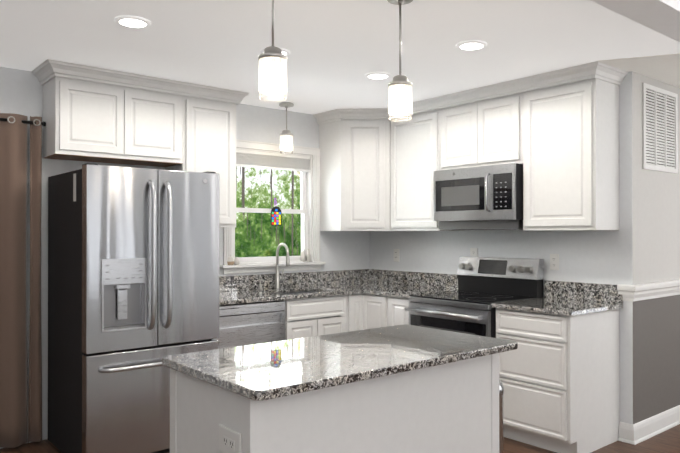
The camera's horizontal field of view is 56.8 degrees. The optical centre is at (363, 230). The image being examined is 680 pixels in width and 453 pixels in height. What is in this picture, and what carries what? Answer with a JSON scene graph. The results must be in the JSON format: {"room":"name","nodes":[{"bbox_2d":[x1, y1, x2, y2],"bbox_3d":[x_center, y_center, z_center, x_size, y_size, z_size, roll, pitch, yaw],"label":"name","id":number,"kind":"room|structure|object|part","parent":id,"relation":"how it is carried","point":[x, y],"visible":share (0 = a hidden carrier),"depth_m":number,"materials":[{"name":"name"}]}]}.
{"room":"kitchen","nodes":[
{"label":"kitchen","id":0,"kind":"room"},
{"bbox_2d":[0,67,369,447],"bbox_3d":[-2.395,0.173,4.097,6.670,2.460,0.150,0,0,-41],"label":"wall","id":1,"kind":"structure","parent":0,"point":[21,92],"depth_m":4.56,"materials":[{"name":"paint"}]},
{"bbox_2d":[0,113,45,447],"bbox_3d":[-2.508,0.315,3.818,1.036,2.122,0.119,0,0,-41],"label":"curtain","id":2,"kind":"object","parent":1,"relation":"hanging from","point":[20,422],"visible":1,"depth_m":4.03,"materials":[{"name":"brown fabric"}]},
{"bbox_3d":[-2.522,0.315,3.772,0.925,2.122,0.069,0,0,-41],"label":"panel","id":3,"kind":"part","parent":2,"relation":"part of","materials":[{"name":"fabric"}]},
{"bbox_3d":[-2.514,-0.704,3.831,1.036,0.031,0.100,0,0,-41],"label":"rod","id":4,"kind":"part","parent":2,"relation":"part of","materials":[{"name":"black metal"}]},
{"bbox_3d":[-2.142,0.317,4.103,0.083,2.122,0.051,0,0,-41],"label":"panel","id":5,"kind":"part","parent":2,"relation":"part of","materials":[{"name":"fabric"}]},
{"bbox_2d":[43,76,126,163],"bbox_3d":[-1.885,-0.739,4.228,0.426,0.504,0.325,0,0,-41],"label":"upper cabinet","id":6,"kind":"object","parent":1,"relation":"attached to","point":[85,120],"depth_m":4.11,"materials":[{"name":"white wood"}]},
{"bbox_2d":[123,87,186,167],"bbox_3d":[-1.563,-0.737,4.507,0.426,0.504,0.325,0,0,-41],"label":"upper cabinet","id":7,"kind":"object","parent":1,"relation":"attached to","point":[156,121],"depth_m":4.40,"materials":[{"name":"white wood"}]},
{"bbox_2d":[165,96,235,227],"bbox_3d":[-1.236,-0.506,4.789,0.437,0.964,0.325,0,0,-41],"label":"upper cabinet","id":8,"kind":"object","parent":1,"relation":"attached to","point":[211,124],"depth_m":4.70,"materials":[{"name":"white wood"}]},
{"bbox_2d":[32,59,248,104],"bbox_3d":[-1.536,-1.014,4.486,1.429,0.084,0.393,0,0,-41],"label":"crown molding","id":9,"kind":"structure","parent":8,"relation":"attached to","point":[46,71],"depth_m":4.24,"materials":[{"name":"white wood"}]},
{"bbox_3d":[-1.136,-0.501,4.673,0.393,0.896,0.019,0,0,-41],"label":"door","id":10,"kind":"part","parent":8,"relation":"part of","materials":[{"name":"white wood"}]},
{"bbox_2d":[220,139,324,273],"bbox_3d":[-0.802,-0.196,5.444,1.030,1.099,0.205,0,0,-41],"label":"window","id":11,"kind":"structure","parent":1,"relation":"in","point":[269,217],"depth_m":5.58,"materials":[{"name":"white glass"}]},
{"bbox_2d":[227,255,233,264],"bbox_3d":[-1.091,0.240,5.119,0.070,0.084,0.070,0,0,-41],"label":"vase","id":12,"kind":"object","parent":11,"relation":"on","point":[230,260],"visible":0.81,"depth_m":5.09,"materials":[{"name":"ceramic"}]},
{"bbox_2d":[234,257,239,264],"bbox_3d":[-1.044,0.250,5.160,0.052,0.064,0.052,0,0,-41],"label":"vase","id":13,"kind":"object","parent":11,"relation":"on","point":[236,261],"visible":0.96,"depth_m":5.14,"materials":[{"name":"ceramic"}]},
{"bbox_3d":[-0.833,-0.411,5.480,0.706,0.446,0.004,0,0,-41],"label":"sash glass","id":14,"kind":"part","parent":11,"relation":"part of","materials":[{"name":"clear glass"}]},
{"bbox_3d":[-0.809,0.036,5.452,0.706,0.381,0.004,0,0,-41],"label":"sash glass","id":15,"kind":"part","parent":11,"relation":"part of","materials":[{"name":"clear glass"}]},
{"bbox_3d":[-0.810,0.041,5.452,0.776,0.461,0.030,0,0,-41],"label":"window sash","id":16,"kind":"part","parent":11,"relation":"part of","materials":[{"name":"white wood"}]},
{"bbox_2d":[236,149,309,171],"bbox_3d":[-0.786,-0.600,5.427,0.772,0.137,0.054,0,0,-41],"label":"window blind","id":17,"kind":"object","parent":11,"relation":"attached to","point":[262,160],"visible":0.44,"depth_m":5.40,"materials":[{"name":"white fabric"}]},
{"bbox_3d":[-0.833,-0.411,5.481,0.776,0.516,0.030,0,0,-41],"label":"window sash","id":18,"kind":"part","parent":11,"relation":"part of","materials":[{"name":"white wood"}]},
{"bbox_2d":[271,198,281,225],"bbox_3d":[-0.758,-0.167,5.448,0.108,0.248,0.010,0,0,-41],"label":"suncatcher","id":19,"kind":"object","parent":11,"relation":"hanging from","point":[276,216],"visible":1,"depth_m":5.45,"materials":[{"name":"multicoloured glass"}]},
{"bbox_2d":[301,250,304,261],"bbox_3d":[-0.543,0.231,5.624,0.044,0.105,0.044,0,0,-41],"label":"jar","id":20,"kind":"object","parent":11,"relation":"on","point":[303,255],"visible":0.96,"depth_m":5.61,"materials":[{"name":"ceramic"}]},
{"bbox_2d":[306,253,310,261],"bbox_3d":[-0.494,0.241,5.637,0.036,0.085,0.036,0,0,-41],"label":"jar","id":21,"kind":"object","parent":11,"relation":"on","point":[308,257],"visible":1,"depth_m":5.62,"materials":[{"name":"ceramic"}]},
{"bbox_2d":[319,119,386,230],"bbox_3d":[0.029,-0.490,5.692,0.618,0.988,0.619,0,0,-41],"label":"upper cabinet","id":22,"kind":"object","parent":1,"relation":"attached to","point":[353,153],"depth_m":5.46,"materials":[{"name":"white wood"}]},
{"bbox_3d":[0.012,-0.485,5.459,0.253,0.920,0.253,0,0,-41],"label":"corner door","id":23,"kind":"part","parent":22,"relation":"part of","materials":[{"name":"white wood"}]},
{"bbox_2d":[313,61,627,123],"bbox_3d":[0.639,-1.012,4.910,2.665,0.084,0.399,0,0,42],"label":"crown molding","id":24,"kind":"structure","parent":22,"relation":"attached to","point":[604,72],"depth_m":4.54,"materials":[{"name":"white wood"}]},
{"bbox_2d":[0,424,679,452],"bbox_3d":[0.937,1.443,1.951,8.900,0.100,7.750,0,0,-41],"label":"floor","id":25,"kind":"structure","parent":0,"point":[667,441],"depth_m":4.06,"materials":[{"name":"brown wood"}]},
{"bbox_2d":[48,163,218,452],"bbox_3d":[-1.498,0.509,4.109,0.833,1.787,0.894,0,0,-41],"label":"refrigerator","id":26,"kind":"object","parent":25,"relation":"on","point":[133,277],"visible":0.94,"depth_m":3.78,"materials":[{"name":"metal"}]},
{"bbox_3d":[-1.440,0.163,3.724,0.414,1.075,0.085,0,0,-41],"label":"door","id":27,"kind":"part","parent":26,"relation":"part of","materials":[{"name":"silver metal"}]},
{"bbox_3d":[-1.405,0.377,3.695,0.264,0.422,0.004,0,0,-41],"label":"dispenser panel","id":28,"kind":"part","parent":26,"relation":"part of","materials":[{"name":"silver metal"}]},
{"bbox_3d":[-1.232,0.256,3.803,0.706,1.120,0.080,0,0,-41],"label":"handle","id":29,"kind":"part","parent":26,"relation":"part of","materials":[{"name":"silver metal"}]},
{"bbox_3d":[-1.282,1.031,3.857,0.833,0.631,0.085,0,0,-41],"label":"drawer","id":30,"kind":"part","parent":26,"relation":"part of","materials":[{"name":"silver metal"}]},
{"bbox_3d":[-1.124,0.165,3.999,0.414,1.075,0.085,0,0,-41],"label":"door","id":31,"kind":"part","parent":26,"relation":"part of","materials":[{"name":"silver metal"}]},
{"bbox_2d":[215,301,284,348],"bbox_3d":[-1.008,0.969,4.747,0.594,0.874,0.604,0,0,-41],"label":"dishwasher","id":32,"kind":"object","parent":25,"relation":"on","point":[243,324],"visible":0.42,"depth_m":4.53,"materials":[{"name":"silver metal"}]},
{"bbox_3d":[-0.824,0.565,4.536,0.594,0.068,0.038,0,0,-41],"label":"panel","id":33,"kind":"part","parent":32,"relation":"part of","materials":[{"name":"silver metal"}]},
{"bbox_2d":[274,291,361,339],"bbox_3d":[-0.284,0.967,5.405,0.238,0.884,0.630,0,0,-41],"label":"base cabinet","id":34,"kind":"object","parent":25,"relation":"on","point":[349,307],"depth_m":4.99,"materials":[{"name":"white wood"}]},
{"bbox_3d":[-0.061,0.910,5.196,0.164,0.746,0.019,0,0,-41],"label":"corner door","id":35,"kind":"part","parent":34,"relation":"part of","materials":[{"name":"white wood"}]},
{"bbox_2d":[335,269,378,272],"bbox_3d":[0.049,0.449,5.630,0.664,0.154,0.360,0,0,-41],"label":"countertop","id":36,"kind":"structure","parent":34,"relation":"on","point":[357,270],"depth_m":6.01,"materials":[{"name":"stone"}]},
{"bbox_2d":[170,352,500,452],"bbox_3d":[-0.073,0.954,2.573,1.262,0.883,0.590,0,0,-41],"label":"kitchen island","id":37,"kind":"object","parent":25,"relation":"on","point":[405,388],"depth_m":2.29,"materials":[{"name":"wood"}]},
{"bbox_2d":[219,424,241,452],"bbox_3d":[-0.434,0.688,2.036,0.010,0.088,0.140,0,0,-41],"label":"outlet","id":38,"kind":"object","parent":37,"relation":"attached to","point":[230,435],"depth_m":2.03,"materials":[{"name":"white plastic"}]},
{"bbox_2d":[162,324,517,403],"bbox_3d":[-0.048,0.497,2.557,1.320,0.030,0.710,0,0,-41],"label":"island countertop","id":39,"kind":"structure","parent":37,"relation":"on","point":[277,370],"depth_m":2.36,"materials":[{"name":"grey stone"}]},
{"bbox_2d":[362,294,385,329],"bbox_3d":[0.323,0.967,5.337,0.630,0.884,0.308,0,0,-41],"label":"base cabinet","id":40,"kind":"object","parent":25,"relation":"on","point":[373,306],"depth_m":5.14,"materials":[{"name":"white wood"}]},
{"bbox_2d":[219,269,390,304],"bbox_3d":[-0.494,0.447,5.202,2.043,0.154,0.666,0,0,-41],"label":"countertop","id":41,"kind":"structure","parent":40,"relation":"on","point":[237,289],"depth_m":5.26,"materials":[{"name":"stone"}]},
{"bbox_2d":[258,279,264,289],"bbox_3d":[-0.841,0.447,5.184,0.038,0.092,0.085,0,0,-41],"label":"soap dispenser","id":42,"kind":"object","parent":41,"relation":"on","point":[260,287],"visible":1,"depth_m":5.19,"materials":[{"name":"silver metal"}]},
{"bbox_2d":[274,243,289,288],"bbox_3d":[-0.667,0.299,5.269,0.092,0.389,0.200,0,0,-41],"label":"faucet","id":43,"kind":"object","parent":41,"relation":"on","point":[278,278],"visible":1,"depth_m":5.29,"materials":[{"name":"silver metal"}]},
{"bbox_2d":[275,291,339,321],"bbox_3d":[-0.542,0.617,5.133,0.554,0.184,0.414,0,0,-41],"label":"sink","id":44,"kind":"object","parent":41,"relation":"in","point":[304,292],"visible":0.04,"depth_m":5.27,"materials":[{"name":"silver metal"}]},
{"bbox_3d":[0.089,0.909,5.141,0.019,0.746,0.284,0,0,-41],"label":"corner door","id":45,"kind":"part","parent":40,"relation":"part of","materials":[{"name":"white wood"}]},
{"bbox_2d":[363,270,457,297],"bbox_3d":[0.419,0.447,5.203,0.664,0.154,0.530,0,0,-41],"label":"countertop","id":46,"kind":"structure","parent":40,"relation":"on","point":[401,284],"depth_m":5.48,"materials":[{"name":"stone"}]},
{"bbox_2d":[386,296,410,326],"bbox_3d":[0.515,0.966,5.116,0.630,0.884,0.277,0,0,-41],"label":"base cabinet","id":47,"kind":"object","parent":25,"relation":"on","point":[396,314],"depth_m":4.93,"materials":[{"name":"white wood"}]},
{"bbox_3d":[0.284,0.908,4.916,0.019,0.746,0.241,0,0,-41],"label":"narrow door","id":48,"kind":"part","parent":47,"relation":"part of","materials":[{"name":"white wood"}]},
{"bbox_2d":[405,256,543,337],"bbox_3d":[0.809,0.808,4.681,0.727,1.195,0.758,0,0,-41],"label":"range","id":49,"kind":"object","parent":25,"relation":"on","point":[484,283],"visible":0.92,"depth_m":4.64,"materials":[{"name":"silver glass"}]},
{"bbox_3d":[0.561,0.589,4.467,0.071,0.027,0.688,0,0,-41],"label":"handle","id":50,"kind":"part","parent":49,"relation":"part of","materials":[{"name":"silver metal"}]},
{"bbox_3d":[0.591,0.855,4.492,0.001,0.300,0.518,0,0,-41],"label":"door frame","id":51,"kind":"part","parent":49,"relation":"part of","materials":[{"name":"silver metal"}]},
{"bbox_3d":[0.601,0.866,4.500,0.026,0.467,0.714,0,0,-41],"label":"door panel","id":52,"kind":"part","parent":49,"relation":"part of","materials":[{"name":"black glass"}]},
{"bbox_3d":[0.600,0.829,4.500,0.032,0.572,0.750,0,0,-41],"label":"door","id":53,"kind":"part","parent":49,"relation":"part of","materials":[{"name":"silver metal"}]},
{"bbox_3d":[1.010,0.291,4.864,0.034,0.054,0.692,0,0,-41],"label":"knob","id":54,"kind":"part","parent":49,"relation":"part of","materials":[{"name":"silver metal"}]},
{"bbox_3d":[1.048,0.286,4.890,0.096,0.150,0.758,0,0,-41],"label":"panel","id":55,"kind":"part","parent":49,"relation":"part of","materials":[{"name":"silver metal"}]},
{"bbox_2d":[499,379,503,452],"bbox_3d":[0.561,1.051,3.050,0.238,0.691,0.238,0,0,-41],"label":"trash can","id":56,"kind":"object","parent":25,"relation":"on","point":[501,437],"visible":0.19,"depth_m":2.98,"materials":[{"name":"silver metal"}]},
{"bbox_2d":[496,308,619,452],"bbox_3d":[1.296,0.962,4.215,0.630,0.884,0.556,0,0,-41],"label":"base cabinet","id":57,"kind":"object","parent":25,"relation":"on","point":[559,376],"depth_m":3.99,"materials":[{"name":"white wood"}]},
{"bbox_3d":[1.064,0.831,4.017,0.019,0.275,0.518,0,0,-41],"label":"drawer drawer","id":58,"kind":"part","parent":57,"relation":"part of","materials":[{"name":"white wood"}]},
{"bbox_3d":[1.064,0.606,4.018,0.019,0.150,0.518,0,0,-41],"label":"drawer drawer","id":59,"kind":"part","parent":57,"relation":"part of","materials":[{"name":"white wood"}]},
{"bbox_3d":[1.064,1.129,4.016,0.019,0.297,0.518,0,0,-41],"label":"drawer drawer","id":60,"kind":"part","parent":57,"relation":"part of","materials":[{"name":"white wood"}]},
{"bbox_2d":[491,280,622,315],"bbox_3d":[1.296,0.442,4.205,0.646,0.154,0.594,0,0,-41],"label":"countertop","id":61,"kind":"structure","parent":57,"relation":"on","point":[563,298],"depth_m":4.26,"materials":[{"name":"stone"}]},
{"bbox_2d":[0,0,679,113],"bbox_3d":[-0.469,-1.110,3.583,8.900,0.100,3.460,0,0,-41],"label":"ceiling","id":62,"kind":"structure","parent":0,"point":[338,49],"depth_m":3.52,"materials":[{"name":"paint"}]},
{"bbox_2d":[114,15,150,28],"bbox_3d":[-1.170,-1.056,3.186,0.176,0.010,0.176,0,0,-41],"label":"recessed light","id":63,"kind":"object","parent":62,"relation":"in","point":[134,22],"visible":1,"depth_m":3.17,"materials":[{"name":"paint"}]},
{"bbox_2d":[258,0,287,100],"bbox_3d":[-0.347,-0.785,2.403,0.124,0.560,0.124,0,0,-41],"label":"pendant light","id":64,"kind":"object","parent":62,"relation":"hanging from","point":[273,59],"visible":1,"depth_m":2.37,"materials":[{"name":"white glass"}]},
{"bbox_3d":[-0.347,-0.836,2.404,0.124,0.456,0.124,0,0,-41],"label":"stem","id":65,"kind":"part","parent":64,"relation":"part of","materials":[{"name":"silver metal"}]},
{"bbox_3d":[-0.347,-0.578,2.402,0.105,0.145,0.105,0,0,-41],"label":"lamp shade","id":66,"kind":"part","parent":64,"relation":"part of","materials":[{"name":"white glass"}]},
{"bbox_2d":[260,48,289,55],"bbox_3d":[-0.522,-1.053,3.721,0.176,0.010,0.176,0,0,-41],"label":"recessed light","id":67,"kind":"object","parent":62,"relation":"in","point":[286,52],"visible":0.4,"depth_m":3.69,"materials":[{"name":"paint"}]},
{"bbox_2d":[279,102,293,153],"bbox_3d":[-0.637,-0.845,5.196,0.124,0.414,0.124,0,0,-41],"label":"light","id":68,"kind":"object","parent":62,"relation":"hanging from","point":[286,144],"visible":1,"depth_m":5.16,"materials":[{"name":"white glass"}]},
{"bbox_3d":[-0.637,-0.896,5.196,0.124,0.312,0.124,0,0,-41],"label":"stem","id":69,"kind":"part","parent":68,"relation":"part of","materials":[{"name":"silver metal"}]},
{"bbox_3d":[-0.637,-0.710,5.195,0.105,0.145,0.105,0,0,-41],"label":"lamp shade","id":70,"kind":"part","parent":68,"relation":"part of","materials":[{"name":"white glass"}]},
{"bbox_2d":[365,72,390,79],"bbox_3d":[0.098,-1.051,4.273,0.176,0.010,0.176,0,0,-41],"label":"recessed light","id":71,"kind":"object","parent":62,"relation":"in","point":[377,75],"visible":1,"depth_m":4.25,"materials":[{"name":"paint"}]},
{"bbox_2d":[387,0,412,120],"bbox_3d":[0.166,-0.783,2.835,0.124,0.560,0.124,0,0,-41],"label":"pendant light","id":72,"kind":"object","parent":62,"relation":"hanging from","point":[400,85],"visible":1,"depth_m":2.81,"materials":[{"name":"white glass"}]},
{"bbox_3d":[0.166,-0.570,2.834,0.062,0.072,0.062,0,0,-41],"label":"bulb","id":73,"kind":"part","parent":72,"relation":"part of","materials":[{"name":"white glass"}]},
{"bbox_3d":[0.166,-0.576,2.834,0.105,0.145,0.105,0,0,-41],"label":"lamp shade","id":74,"kind":"part","parent":72,"relation":"part of","materials":[{"name":"white glass"}]},
{"bbox_2d":[456,40,486,50],"bbox_3d":[0.616,-1.054,3.584,0.176,0.010,0.176,0,0,-41],"label":"recessed light","id":75,"kind":"object","parent":62,"relation":"in","point":[471,45],"visible":1,"depth_m":3.57,"materials":[{"name":"paint"}]},
{"bbox_2d":[370,230,610,296],"bbox_3d":[0.926,0.178,5.243,0.150,2.460,2.470,0,0,-41],"label":"wall","id":76,"kind":"structure","parent":0,"point":[584,256],"depth_m":4.95,"materials":[{"name":"paint"}]},
{"bbox_2d":[394,249,398,261],"bbox_3d":[0.304,0.231,5.836,0.010,0.118,0.072,0,0,-41],"label":"electrical outlet","id":77,"kind":"object","parent":76,"relation":"attached to","point":[396,255],"visible":1,"depth_m":5.83,"materials":[{"name":"white plastic"}]},
{"bbox_2d":[387,110,464,230],"bbox_3d":[0.532,-0.492,5.335,0.325,0.988,0.578,0,0,-41],"label":"upper cabinet","id":78,"kind":"object","parent":76,"relation":"attached to","point":[410,143],"depth_m":5.24,"materials":[{"name":"white wood"}]},
{"bbox_2d":[435,102,474,170],"bbox_3d":[0.851,-0.730,4.969,0.325,0.514,0.389,0,0,-41],"label":"upper cabinet","id":79,"kind":"object","parent":76,"relation":"attached to","point":[454,125],"depth_m":4.89,"materials":[{"name":"white wood"}]},
{"bbox_3d":[0.741,-0.725,4.862,0.019,0.446,0.364,0,0,-41],"label":"micro door","id":80,"kind":"part","parent":79,"relation":"part of","materials":[{"name":"white wood"}]},
{"bbox_2d":[470,248,477,256],"bbox_3d":[0.904,0.203,5.144,0.010,0.118,0.072,0,0,-41],"label":"electrical outlet","id":81,"kind":"object","parent":76,"relation":"attached to","point":[474,252],"visible":0.6,"depth_m":5.14,"materials":[{"name":"white plastic"}]},
{"bbox_2d":[475,92,522,166],"bbox_3d":[1.105,-0.732,4.675,0.325,0.514,0.389,0,0,-41],"label":"upper cabinet","id":82,"kind":"object","parent":76,"relation":"attached to","point":[499,120],"depth_m":4.57,"materials":[{"name":"white wood"}]},
{"bbox_2d":[434,163,522,229],"bbox_3d":[0.932,-0.237,4.784,0.441,0.464,0.755,0,0,-41],"label":"over-the-range microwave","id":83,"kind":"object","parent":82,"relation":"attached to","point":[489,197],"visible":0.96,"depth_m":4.62,"materials":[{"name":"silver metal"}]},
{"bbox_3d":[0.814,-0.276,4.676,0.027,0.258,0.723,0,0,-41],"label":"panel","id":84,"kind":"part","parent":83,"relation":"part of","materials":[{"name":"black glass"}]},
{"bbox_3d":[0.895,-0.273,4.527,0.047,0.287,0.017,0,0,-41],"label":"handle","id":85,"kind":"part","parent":83,"relation":"part of","materials":[{"name":"silver metal"}]},
{"bbox_3d":[0.984,-0.726,4.582,0.019,0.446,0.364,0,0,-41],"label":"micro door","id":86,"kind":"part","parent":82,"relation":"part of","materials":[{"name":"white wood"}]},
{"bbox_2d":[550,254,558,269],"bbox_3d":[1.392,0.230,4.581,0.010,0.118,0.072,0,0,-41],"label":"electrical outlet","id":87,"kind":"object","parent":76,"relation":"attached to","point":[554,261],"visible":1,"depth_m":4.58,"materials":[{"name":"white plastic"}]},
{"bbox_2d":[523,78,618,229],"bbox_3d":[1.414,-0.496,4.318,0.325,0.988,0.550,0,0,-41],"label":"upper cabinet","id":88,"kind":"object","parent":76,"relation":"attached to","point":[560,143],"depth_m":4.16,"materials":[{"name":"white wood"}]},
{"bbox_2d":[590,0,679,41],"bbox_3d":[0.724,-1.196,2.208,8.900,0.580,0.180,0,0,-41],"label":"header beam","id":89,"kind":"structure","parent":0,"point":[662,17],"depth_m":2.60,"materials":[{"name":"paint"}]},
{"bbox_2d":[597,53,679,87],"bbox_3d":[2.684,-1.053,4.500,2.635,0.004,0.714,0,0,-41],"label":"ceiling soffit","id":90,"kind":"structure","parent":0,"point":[665,68],"depth_m":4.03,"materials":[{"name":"paint"}]},
{"bbox_2d":[611,71,679,423],"bbox_3d":[2.627,0.177,4.984,2.380,2.460,0.150,0,0,-41],"label":"wall","id":91,"kind":"structure","parent":0,"point":[645,243],"depth_m":4.26,"materials":[{"name":"paint"}]},
{"bbox_2d":[617,280,679,300],"bbox_3d":[2.588,0.417,4.885,2.266,0.108,0.124,0,0,-41],"label":"trim","id":92,"kind":"structure","parent":91,"relation":"attached to","point":[639,292],"depth_m":4.25,"materials":[{"name":"white wood"}]},
{"bbox_2d":[618,405,679,444],"bbox_3d":[2.589,1.345,4.887,2.256,0.122,0.114,0,0,-41],"label":"baseboard","id":93,"kind":"structure","parent":91,"relation":"attached to","point":[643,428],"depth_m":4.26,"materials":[{"name":"white wood"}]},
{"bbox_2d":[642,83,677,173],"bbox_3d":[2.087,-0.706,4.412,0.530,0.580,0.012,0,0,-41],"label":"air vent","id":94,"kind":"object","parent":91,"relation":"in","point":[659,129],"visible":1,"depth_m":4.40,"materials":[{"name":"white metal"}]},
{"label":"outside","id":95,"kind":"structure","parent":0,"visible":0},
{"bbox_2d":[235,167,300,256],"bbox_3d":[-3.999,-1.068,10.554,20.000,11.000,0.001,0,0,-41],"label":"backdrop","id":96,"kind":"structure","parent":95,"point":[259,179],"depth_m":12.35,"materials":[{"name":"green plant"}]}
]}

